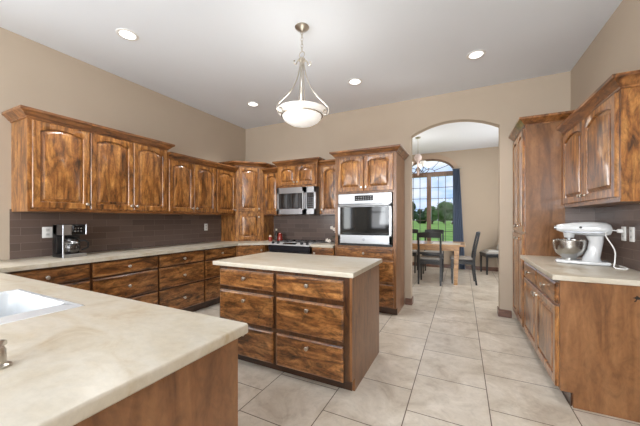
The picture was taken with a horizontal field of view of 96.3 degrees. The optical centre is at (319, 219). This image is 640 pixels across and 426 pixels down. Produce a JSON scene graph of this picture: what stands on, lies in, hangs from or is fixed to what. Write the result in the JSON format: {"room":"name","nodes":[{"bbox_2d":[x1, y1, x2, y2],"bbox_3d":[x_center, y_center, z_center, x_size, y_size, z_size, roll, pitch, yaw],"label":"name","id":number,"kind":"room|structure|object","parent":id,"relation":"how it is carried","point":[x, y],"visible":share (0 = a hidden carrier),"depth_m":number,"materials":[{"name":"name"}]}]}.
{"room":"kitchen","nodes":[
{"label":"kitchen","id":0,"kind":"room"},
{"bbox_2d":[0,27,245,259],"bbox_3d":[-3.647,-0.257,1.603,0.150,3.118,9.638,0,0,26],"label":"wall","id":1,"kind":"structure","parent":0,"point":[33,74],"depth_m":3.34,"materials":[{"name":"beige paint"}]},
{"bbox_2d":[1,105,92,212],"bbox_3d":[-2.707,-0.542,2.866,0.416,0.939,0.551,0,0,26],"label":"upper cabinet","id":2,"kind":"object","parent":1,"relation":"attached to","point":[50,152],"visible":1,"depth_m":2.75,"materials":[{"name":"brown wood"}]},
{"bbox_2d":[42,227,52,237],"bbox_3d":[-2.854,0.137,3.003,0.010,0.115,0.090,0,0,26],"label":"wall outlet","id":3,"kind":"object","parent":1,"relation":"attached to","point":[47,232],"visible":0.98,"depth_m":3.00,"materials":[{"name":"white plastic"}]},
{"bbox_2d":[10,209,220,259],"bbox_3d":[-2.241,0.145,4.264,0.010,0.486,3.362,0,0,26],"label":"backsplash","id":4,"kind":"structure","parent":1,"relation":"attached to","point":[105,231],"depth_m":3.56,"materials":[{"name":"brown tile"}]},
{"bbox_2d":[86,124,174,213],"bbox_3d":[-2.369,-0.542,3.548,0.416,0.939,0.971,0,0,26],"label":"upper cabinet","id":5,"kind":"object","parent":1,"relation":"attached to","point":[129,171],"visible":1,"depth_m":3.38,"materials":[{"name":"brown wood"}]},
{"bbox_2d":[168,152,218,214],"bbox_3d":[-1.996,-0.489,4.302,0.416,0.832,0.845,0,0,26],"label":"upper cabinet","id":6,"kind":"object","parent":1,"relation":"attached to","point":[191,180],"visible":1,"depth_m":4.18,"materials":[{"name":"brown wood"}]},
{"bbox_2d":[216,163,238,214],"bbox_3d":[-1.707,-0.489,4.885,0.416,0.832,0.455,0,0,26],"label":"upper cabinet","id":7,"kind":"object","parent":1,"relation":"attached to","point":[225,174],"visible":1,"depth_m":4.78,"materials":[{"name":"brown wood"}]},
{"bbox_2d":[0,0,622,154],"bbox_3d":[-0.149,-1.876,1.959,6.205,0.120,13.780,0,0,26],"label":"ceiling","id":8,"kind":"structure","parent":0,"point":[212,57],"depth_m":2.98,"materials":[{"name":"paint"}]},
{"bbox_2d":[116,28,138,40],"bbox_3d":[-1.892,-1.811,2.814,0.190,0.008,0.190,0,0,26],"label":"recessed light","id":9,"kind":"object","parent":8,"relation":"in","point":[126,34],"visible":1,"depth_m":2.81,"materials":[{"name":"white glass"}]},
{"bbox_2d":[247,102,258,106],"bbox_3d":[-1.055,-1.811,4.511,0.190,0.008,0.190,0,0,26],"label":"recessed light","id":10,"kind":"object","parent":8,"relation":"in","point":[253,104],"visible":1,"depth_m":4.51,"materials":[{"name":"white glass"}]},
{"bbox_2d":[276,22,329,127],"bbox_3d":[-0.156,-1.349,2.688,0.510,0.934,0.486,0,0,26],"label":"pendant light","id":11,"kind":"object","parent":8,"relation":"hanging from","point":[301,113],"visible":1,"depth_m":2.62,"materials":[{"name":"white glass"}]},
{"bbox_2d":[348,78,361,84],"bbox_3d":[0.461,-1.811,3.774,0.190,0.008,0.190,0,0,26],"label":"recessed light","id":12,"kind":"object","parent":8,"relation":"in","point":[354,81],"visible":1,"depth_m":3.77,"materials":[{"name":"white glass"}]},
{"bbox_2d":[412,137,430,174],"bbox_3d":[2.185,-1.391,6.372,0.538,0.850,0.520,0,0,26],"label":"chandelier","id":13,"kind":"object","parent":8,"relation":"hanging from","point":[418,157],"visible":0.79,"depth_m":6.30,"materials":[{"name":"white glass"}]},
{"bbox_2d":[466,49,485,59],"bbox_3d":[1.719,-1.811,3.156,0.190,0.008,0.190,0,0,26],"label":"recessed light","id":14,"kind":"object","parent":8,"relation":"in","point":[476,54],"visible":1,"depth_m":3.15,"materials":[{"name":"white glass"}]},
{"bbox_2d":[246,71,570,318],"bbox_3d":[1.130,-0.257,4.543,5.805,3.118,0.130,0,0,26],"label":"wall","id":15,"kind":"structure","parent":0,"point":[501,106],"depth_m":4.24,"materials":[{"name":"beige paint"}]},
{"bbox_2d":[262,167,278,214],"bbox_3d":[-0.799,-0.489,5.210,0.355,0.832,0.386,0,0,26],"label":"upper cabinet","id":16,"kind":"object","parent":15,"relation":"attached to","point":[270,174],"visible":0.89,"depth_m":5.08,"materials":[{"name":"brown wood"}]},
{"bbox_2d":[277,186,319,214],"bbox_3d":[-0.323,-0.305,4.898,0.756,0.445,0.499,0,0,26],"label":"microwave","id":17,"kind":"object","parent":15,"relation":"attached to","point":[295,200],"visible":0.98,"depth_m":4.71,"materials":[{"name":"silver metal"}]},
{"bbox_2d":[272,157,324,187],"bbox_3d":[-0.312,-0.759,4.920,0.897,0.452,0.474,0,0,26],"label":"upper cabinet","id":18,"kind":"object","parent":15,"relation":"attached to","point":[305,172],"visible":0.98,"depth_m":4.72,"materials":[{"name":"brown wood"}]},
{"bbox_2d":[274,215,334,241],"bbox_3d":[-0.514,-0.085,5.279,2.205,0.946,0.010,0,0,26],"label":"backsplash","id":19,"kind":"structure","parent":15,"relation":"attached to","point":[295,227],"depth_m":5.15,"materials":[{"name":"brown tile"}]},
{"bbox_2d":[319,159,334,214],"bbox_3d":[0.220,-0.509,4.706,0.380,0.872,0.386,0,0,26],"label":"upper cabinet","id":20,"kind":"object","parent":15,"relation":"attached to","point":[327,167],"visible":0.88,"depth_m":4.59,"materials":[{"name":"brown wood"}]},
{"bbox_2d":[405,298,411,304],"bbox_3d":[1.347,1.252,4.354,0.101,0.100,0.016,0,0,26],"label":"baseboard","id":21,"kind":"structure","parent":15,"relation":"attached to","point":[408,301],"depth_m":4.35,"materials":[{"name":"brown wood"}]},
{"bbox_2d":[498,309,511,317],"bbox_3d":[2.457,1.252,3.805,0.151,0.100,0.016,0,0,26],"label":"baseboard","id":22,"kind":"structure","parent":15,"relation":"attached to","point":[501,313],"depth_m":3.79,"materials":[{"name":"brown wood"}]},
{"bbox_2d":[195,266,639,425],"bbox_3d":[-0.149,1.352,1.959,6.205,0.100,13.780,0,0,26],"label":"floor","id":23,"kind":"structure","parent":0,"point":[448,357],"depth_m":2.31,"materials":[{"name":"tile"}]},
{"bbox_2d":[5,263,89,290],"bbox_3d":[-2.677,0.864,2.667,0.635,0.876,0.685,0,0,26],"label":"base cabinet","id":24,"kind":"object","parent":23,"relation":"on","point":[77,275],"visible":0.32,"depth_m":2.65,"materials":[{"name":"brown wood"}]},
{"bbox_2d":[90,255,157,304],"bbox_3d":[-2.368,0.864,3.292,0.635,0.876,0.710,0,0,26],"label":"base cabinet","id":25,"kind":"object","parent":23,"relation":"on","point":[136,278],"visible":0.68,"depth_m":3.16,"materials":[{"name":"brown wood"}]},
{"bbox_2d":[74,338,237,425],"bbox_3d":[-1.623,0.864,1.269,2.565,0.876,0.779,0,0,26],"label":"base cabinet","id":26,"kind":"object","parent":23,"relation":"on","point":[204,392],"visible":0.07,"depth_m":0.86,"materials":[{"name":"brown wood"}]},
{"bbox_2d":[0,273,247,425],"bbox_3d":[-1.895,0.407,1.377,3.192,0.038,0.888,0,0,26],"label":"countertop","id":27,"kind":"structure","parent":26,"relation":"on","point":[68,366],"depth_m":0.86,"materials":[{"name":"beige stone"}]},
{"bbox_2d":[0,339,11,369],"bbox_3d":[-0.869,0.359,0.769,0.119,0.058,0.052,0,0,37],"label":"soap dispenser","id":28,"kind":"object","parent":27,"relation":"on","point":[4,363],"visible":1,"depth_m":0.75,"materials":[{"name":"silver metal"}]},
{"bbox_2d":[0,289,83,324],"bbox_3d":[-1.452,0.484,1.271,0.686,0.194,0.386,0,0,26],"label":"sink","id":29,"kind":"object","parent":27,"relation":"in","point":[17,304],"visible":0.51,"depth_m":1.44,"materials":[{"name":"white porcelain"}]},
{"bbox_2d":[158,250,203,311],"bbox_3d":[-2.056,0.864,3.922,0.635,0.876,0.695,0,0,26],"label":"base cabinet","id":30,"kind":"object","parent":23,"relation":"on","point":[180,274],"visible":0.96,"depth_m":3.77,"materials":[{"name":"brown wood"}]},
{"bbox_2d":[201,246,234,308],"bbox_3d":[-1.762,0.864,4.515,0.635,0.876,0.630,0,0,26],"label":"base cabinet","id":31,"kind":"object","parent":23,"relation":"on","point":[211,272],"visible":0.38,"depth_m":4.25,"materials":[{"name":"brown wood"}]},
{"bbox_2d":[235,245,268,256],"bbox_3d":[-1.286,0.864,5.157,0.924,0.876,0.907,0,0,26],"label":"base cabinet","id":32,"kind":"object","parent":23,"relation":"on","point":[240,250],"visible":0.16,"depth_m":4.75,"materials":[{"name":"brown wood"}]},
{"bbox_2d":[0,240,274,272],"bbox_3d":[-1.843,0.407,3.895,1.050,0.038,3.670,0,0,26],"label":"countertop","id":33,"kind":"structure","parent":32,"relation":"on","point":[12,265],"depth_m":3.12,"materials":[{"name":"beige stone"}]},
{"bbox_2d":[53,224,88,257],"bbox_3d":[-2.603,0.221,3.002,0.230,0.335,0.237,0,0,26],"label":"coffee maker","id":34,"kind":"object","parent":33,"relation":"on","point":[66,237],"visible":1,"depth_m":2.93,"materials":[{"name":"black plastic"}]},
{"bbox_2d":[218,161,276,240],"bbox_3d":[-1.319,-0.314,5.268,0.749,1.403,0.720,0,0,26],"label":"cabinet","id":35,"kind":"object","parent":33,"relation":"on","point":[249,223],"visible":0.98,"depth_m":5.09,"materials":[{"name":"brown wood"}]},
{"bbox_2d":[277,233,282,240],"bbox_3d":[-0.718,0.313,5.154,0.100,0.150,0.100,0,0,26],"label":"pepper mill","id":36,"kind":"object","parent":33,"relation":"on","point":[280,237],"visible":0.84,"depth_m":5.12,"materials":[{"name":"red ceramic"}]},
{"bbox_2d":[268,239,325,253],"bbox_3d":[-0.372,0.832,4.805,0.770,0.941,0.705,0,0,26],"label":"range","id":37,"kind":"object","parent":23,"relation":"on","point":[290,245],"visible":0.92,"depth_m":4.57,"materials":[{"name":"black metal"}]},
{"bbox_2d":[275,239,325,243],"bbox_3d":[-0.336,0.384,4.877,0.770,0.036,0.544,0,0,26],"label":"cooktop","id":38,"kind":"object","parent":37,"relation":"in","point":[289,240],"depth_m":4.77,"materials":[{"name":"black"}]},
{"bbox_2d":[220,264,378,390],"bbox_3d":[-0.195,0.864,2.727,1.320,0.876,0.825,0,0,26],"label":"kitchen island","id":39,"kind":"object","parent":23,"relation":"on","point":[320,328],"visible":0.86,"depth_m":2.33,"materials":[{"name":"brown wood"}]},
{"bbox_2d":[213,252,381,277],"bbox_3d":[-0.194,0.407,2.748,1.385,0.038,0.847,0,0,26],"label":"island countertop","id":40,"kind":"structure","parent":39,"relation":"on","point":[326,265],"depth_m":2.56,"materials":[{"name":"beige stone"}]},
{"bbox_2d":[312,247,334,255],"bbox_3d":[0.158,0.864,4.575,0.365,0.876,0.650,0,0,26],"label":"base cabinet","id":41,"kind":"object","parent":23,"relation":"on","point":[315,250],"visible":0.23,"depth_m":4.30,"materials":[{"name":"brown wood"}]},
{"bbox_2d":[311,242,334,247],"bbox_3d":[0.163,0.407,4.590,0.370,0.038,0.643,0,0,26],"label":"countertop","id":42,"kind":"structure","parent":41,"relation":"on","point":[325,244],"depth_m":4.35,"materials":[{"name":"beige stone"}]},
{"bbox_2d":[326,226,334,242],"bbox_3d":[0.266,0.247,4.678,0.219,0.282,0.285,0,0,-43],"label":"flowers","id":43,"kind":"object","parent":42,"relation":"on","point":[331,227],"visible":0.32,"depth_m":4.67,"materials":[{"name":"white plant"}]},
{"bbox_2d":[329,144,408,314],"bbox_3d":[0.745,0.159,4.278,1.022,2.287,0.681,0,0,26],"label":"tall cabinet","id":44,"kind":"object","parent":23,"relation":"on","point":[380,169],"visible":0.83,"depth_m":3.98,"materials":[{"name":"brown wood"}]},
{"bbox_2d":[338,192,392,246],"bbox_3d":[0.715,0.004,4.217,0.776,0.735,0.588,0,0,26],"label":"wall oven","id":45,"kind":"object","parent":44,"relation":"in","point":[364,219],"visible":0.99,"depth_m":3.99,"materials":[{"name":"silver metal"}]},
{"bbox_2d":[412,229,417,272],"bbox_3d":[2.226,0.776,7.247,0.470,1.052,0.555,0,0,26],"label":"dining chair","id":46,"kind":"object","parent":23,"relation":"on","point":[414,252],"visible":0.31,"depth_m":7.06,"materials":[{"name":"black paint"}]},
{"bbox_2d":[417,232,443,285],"bbox_3d":[2.252,0.776,5.845,0.470,1.052,0.555,0,0,26],"label":"dining chair","id":47,"kind":"object","parent":23,"relation":"on","point":[436,260],"visible":1,"depth_m":5.69,"materials":[{"name":"black paint"}]},
{"bbox_2d":[420,255,439,259],"bbox_3d":[2.285,0.794,5.912,0.420,0.035,0.385,0,0,26],"label":"cushion","id":48,"kind":"object","parent":47,"relation":"on","point":[422,257],"depth_m":5.82,"materials":[{"name":"grey fabric"}]},
{"bbox_2d":[422,229,443,273],"bbox_3d":[2.764,0.776,6.981,0.470,1.052,0.555,0,0,26],"label":"dining chair","id":49,"kind":"object","parent":23,"relation":"on","point":[427,230],"visible":0.41,"depth_m":7.04,"materials":[{"name":"black paint"}]},
{"bbox_2d":[412,240,464,284],"bbox_3d":[2.110,0.902,6.393,2.010,0.800,0.970,0,0,26],"label":"dining table","id":50,"kind":"object","parent":23,"relation":"on","point":[424,245],"visible":0.44,"depth_m":5.74,"materials":[{"name":"brown wood"}]},
{"bbox_2d":[432,242,460,244],"bbox_3d":[2.621,0.500,5.938,0.530,0.004,0.530,0,0,26],"label":"place mat","id":51,"kind":"object","parent":50,"relation":"on","point":[446,243],"visible":1,"depth_m":5.89,"materials":[{"name":"beige fabric"}]},
{"bbox_2d":[450,232,480,285],"bbox_3d":[2.994,0.776,5.908,0.555,1.052,0.470,0,0,23],"label":"dining chair","id":52,"kind":"object","parent":23,"relation":"on","point":[470,260],"visible":1,"depth_m":5.74,"materials":[{"name":"black paint"}]},
{"bbox_2d":[451,255,471,259],"bbox_3d":[2.925,0.794,5.938,0.385,0.035,0.420,0,0,23],"label":"cushion","id":53,"kind":"object","parent":52,"relation":"on","point":[452,256],"depth_m":5.82,"materials":[{"name":"grey fabric"}]},
{"bbox_2d":[479,251,498,274],"bbox_3d":[4.210,0.776,6.882,0.555,1.052,0.470,0,0,12],"label":"dining chair","id":54,"kind":"object","parent":23,"relation":"on","point":[486,254],"visible":0.34,"depth_m":6.72,"materials":[{"name":"black paint"}]},
{"bbox_2d":[480,251,498,253],"bbox_3d":[4.137,0.794,6.897,0.385,0.035,0.420,0,0,12],"label":"cushion","id":55,"kind":"object","parent":54,"relation":"on","point":[481,252],"depth_m":6.73,"materials":[{"name":"grey fabric"}]},
{"bbox_2d":[484,249,498,251],"bbox_3d":[4.157,0.758,6.898,0.290,0.034,0.280,0,0,12],"label":"folded cloth","id":56,"kind":"object","parent":54,"relation":"on","point":[487,250],"visible":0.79,"depth_m":6.80,"materials":[{"name":"grey fabric"}]},
{"bbox_2d":[508,110,574,327],"bbox_3d":[2.604,0.103,3.291,0.639,2.397,0.801,0,0,26],"label":"pantry cabinet","id":57,"kind":"object","parent":23,"relation":"on","point":[538,206],"visible":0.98,"depth_m":3.06,"materials":[{"name":"brown wood"}]},
{"bbox_2d":[524,261,639,422],"bbox_3d":[2.184,0.864,2.441,0.618,0.876,1.216,0,0,26],"label":"base cabinet","id":58,"kind":"object","parent":23,"relation":"on","point":[585,335],"visible":0.99,"depth_m":1.94,"materials":[{"name":"brown wood"}]},
{"bbox_2d":[520,255,639,285],"bbox_3d":[2.187,0.407,2.428,0.625,0.038,1.242,0,0,26],"label":"countertop","id":59,"kind":"structure","parent":58,"relation":"on","point":[547,265],"depth_m":2.09,"materials":[{"name":"beige stone"}]},
{"bbox_2d":[552,222,612,265],"bbox_3d":[2.293,0.203,2.521,0.394,0.363,0.242,0,0,40],"label":"stand mixer","id":60,"kind":"object","parent":59,"relation":"on","point":[569,249],"visible":0.99,"depth_m":2.46,"materials":[{"name":"white metal"}]},
{"bbox_2d":[552,239,586,259],"bbox_3d":[2.235,0.269,2.571,0.242,0.172,0.242,0,0,40],"label":"mixing bowl","id":61,"kind":"object","parent":60,"relation":"on","point":[568,249],"depth_m":2.50,"materials":[{"name":"silver metal"}]},
{"bbox_2d":[605,229,628,269],"bbox_3d":[2.380,0.234,2.293,0.120,0.308,0.194,0,0,26],"label":"power cord","id":62,"kind":"object","parent":59,"relation":"on","point":[617,230],"visible":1,"depth_m":2.29,"materials":[{"name":"white plastic"}]},
{"bbox_2d":[412,147,498,266],"bbox_3d":[2.769,-0.257,8.058,5.925,3.118,0.140,0,0,26],"label":"wall","id":63,"kind":"structure","parent":0,"point":[479,174],"depth_m":7.34,"materials":[{"name":"beige paint"}]},
{"bbox_2d":[412,154,458,240],"bbox_3d":[2.996,-0.528,7.879,1.500,2.500,0.140,0,0,26],"label":"window","id":64,"kind":"structure","parent":63,"relation":"in","point":[430,157],"depth_m":7.84,"materials":[{"name":"brown wood"}]},
{"bbox_2d":[412,262,498,271],"bbox_3d":[2.748,1.252,7.980,5.655,0.100,0.018,0,0,26],"label":"baseboard","id":65,"kind":"structure","parent":63,"relation":"attached to","point":[427,265],"depth_m":7.42,"materials":[{"name":"brown wood"}]},
{"bbox_3d":[3.599,-1.333,7.496,0.240,0.020,0.130,0,0,26],"label":"curtain rod","id":66,"kind":"object","parent":63,"relation":"attached to","visible":0},
{"bbox_2d":[453,168,464,268],"bbox_3d":[3.607,-0.018,7.434,0.290,2.600,0.062,0,0,26],"label":"curtain","id":67,"kind":"object","parent":66,"relation":"hanging from","point":[457,204],"visible":0.84,"depth_m":7.44,"materials":[{"name":"blue fabric"}]},
{"bbox_2d":[571,0,639,109],"bbox_3d":[1.030,-0.257,-0.784,0.150,3.118,9.508,0,0,26],"label":"wall","id":68,"kind":"structure","parent":0,"point":[615,49],"depth_m":2.55,"materials":[{"name":"beige paint"}]},
{"bbox_2d":[565,207,594,257],"bbox_3d":[2.629,0.125,2.898,0.231,0.526,0.010,0,0,26],"label":"backsplash","id":69,"kind":"structure","parent":68,"relation":"attached to","point":[572,215],"depth_m":2.89,"materials":[{"name":"brown tile"}]},
{"bbox_2d":[556,70,639,207],"bbox_3d":[2.328,-0.534,2.359,0.312,0.832,1.236,0,0,26],"label":"upper cabinet","id":70,"kind":"object","parent":68,"relation":"attached to","point":[601,138],"visible":1,"depth_m":2.08,"materials":[{"name":"brown wood"}]},
{"bbox_2d":[595,203,639,270],"bbox_3d":[2.464,0.125,2.293,0.010,0.526,1.247,0,0,26],"label":"backsplash","id":71,"kind":"structure","parent":68,"relation":"attached to","point":[618,216],"depth_m":2.37,"materials":[{"name":"brown tile"}]},
{"bbox_2d":[621,227,625,240],"bbox_3d":[2.474,0.117,2.335,0.010,0.115,0.070,0,0,26],"label":"wall outlet","id":72,"kind":"object","parent":68,"relation":"attached to","point":[623,235],"visible":0.96,"depth_m":2.33,"materials":[{"name":"white plastic"}]},
{"bbox_2d":[629,227,634,241],"bbox_3d":[2.418,0.117,2.223,0.010,0.115,0.070,0,0,26],"label":"wall outlet","id":73,"kind":"object","parent":68,"relation":"attached to","point":[631,229],"visible":1,"depth_m":2.21,"materials":[{"name":"white plastic"}]},
{"label":"outside","id":74,"kind":"structure","parent":0,"visible":0},
{"bbox_2d":[412,221,452,240],"bbox_3d":[112.999,1.702,183.200,280.000,0.200,411.370,0,0,26],"label":"ground","id":75,"kind":"structure","parent":74,"point":[421,227],"depth_m":49.82,"materials":[{"name":"green plant"}]},
{"bbox_2d":[412,202,417,219],"bbox_3d":[30.445,-2.230,96.463,5.296,7.680,5.021,0,0,26],"label":"tree","id":76,"kind":"object","parent":75,"relation":"on","point":[415,212],"visible":0.21,"depth_m":95.00,"materials":[{"name":"green plant"}]},
{"bbox_2d":[416,210,433,222],"bbox_3d":[40.231,-1.027,109.542,7.084,6.219,7.213,0,0,26],"label":"tree","id":77,"kind":"object","parent":75,"relation":"on","point":[421,213],"visible":0.34,"depth_m":108.00,"materials":[{"name":"green plant"}]},
{"bbox_2d":[424,206,439,223],"bbox_3d":[38.111,-1.427,97.209,5.138,6.074,5.165,0,0,26],"label":"tree","id":78,"kind":"object","parent":75,"relation":"on","point":[434,213],"visible":0.59,"depth_m":95.44,"materials":[{"name":"green plant"}]},
{"bbox_2d":[437,201,450,222],"bbox_3d":[48.275,-2.695,112.231,8.466,8.611,8.354,0,0,26],"label":"tree","id":79,"kind":"object","parent":75,"relation":"on","point":[442,204],"visible":0.41,"depth_m":109.51,"materials":[{"name":"green plant"}]},
{"bbox_2d":[444,203,452,223],"bbox_3d":[44.651,-2.026,96.115,6.444,7.273,6.013,0,0,26],"label":"tree","id":80,"kind":"object","parent":75,"relation":"on","point":[449,213],"visible":0.37,"depth_m":94.98,"materials":[{"name":"green plant"}]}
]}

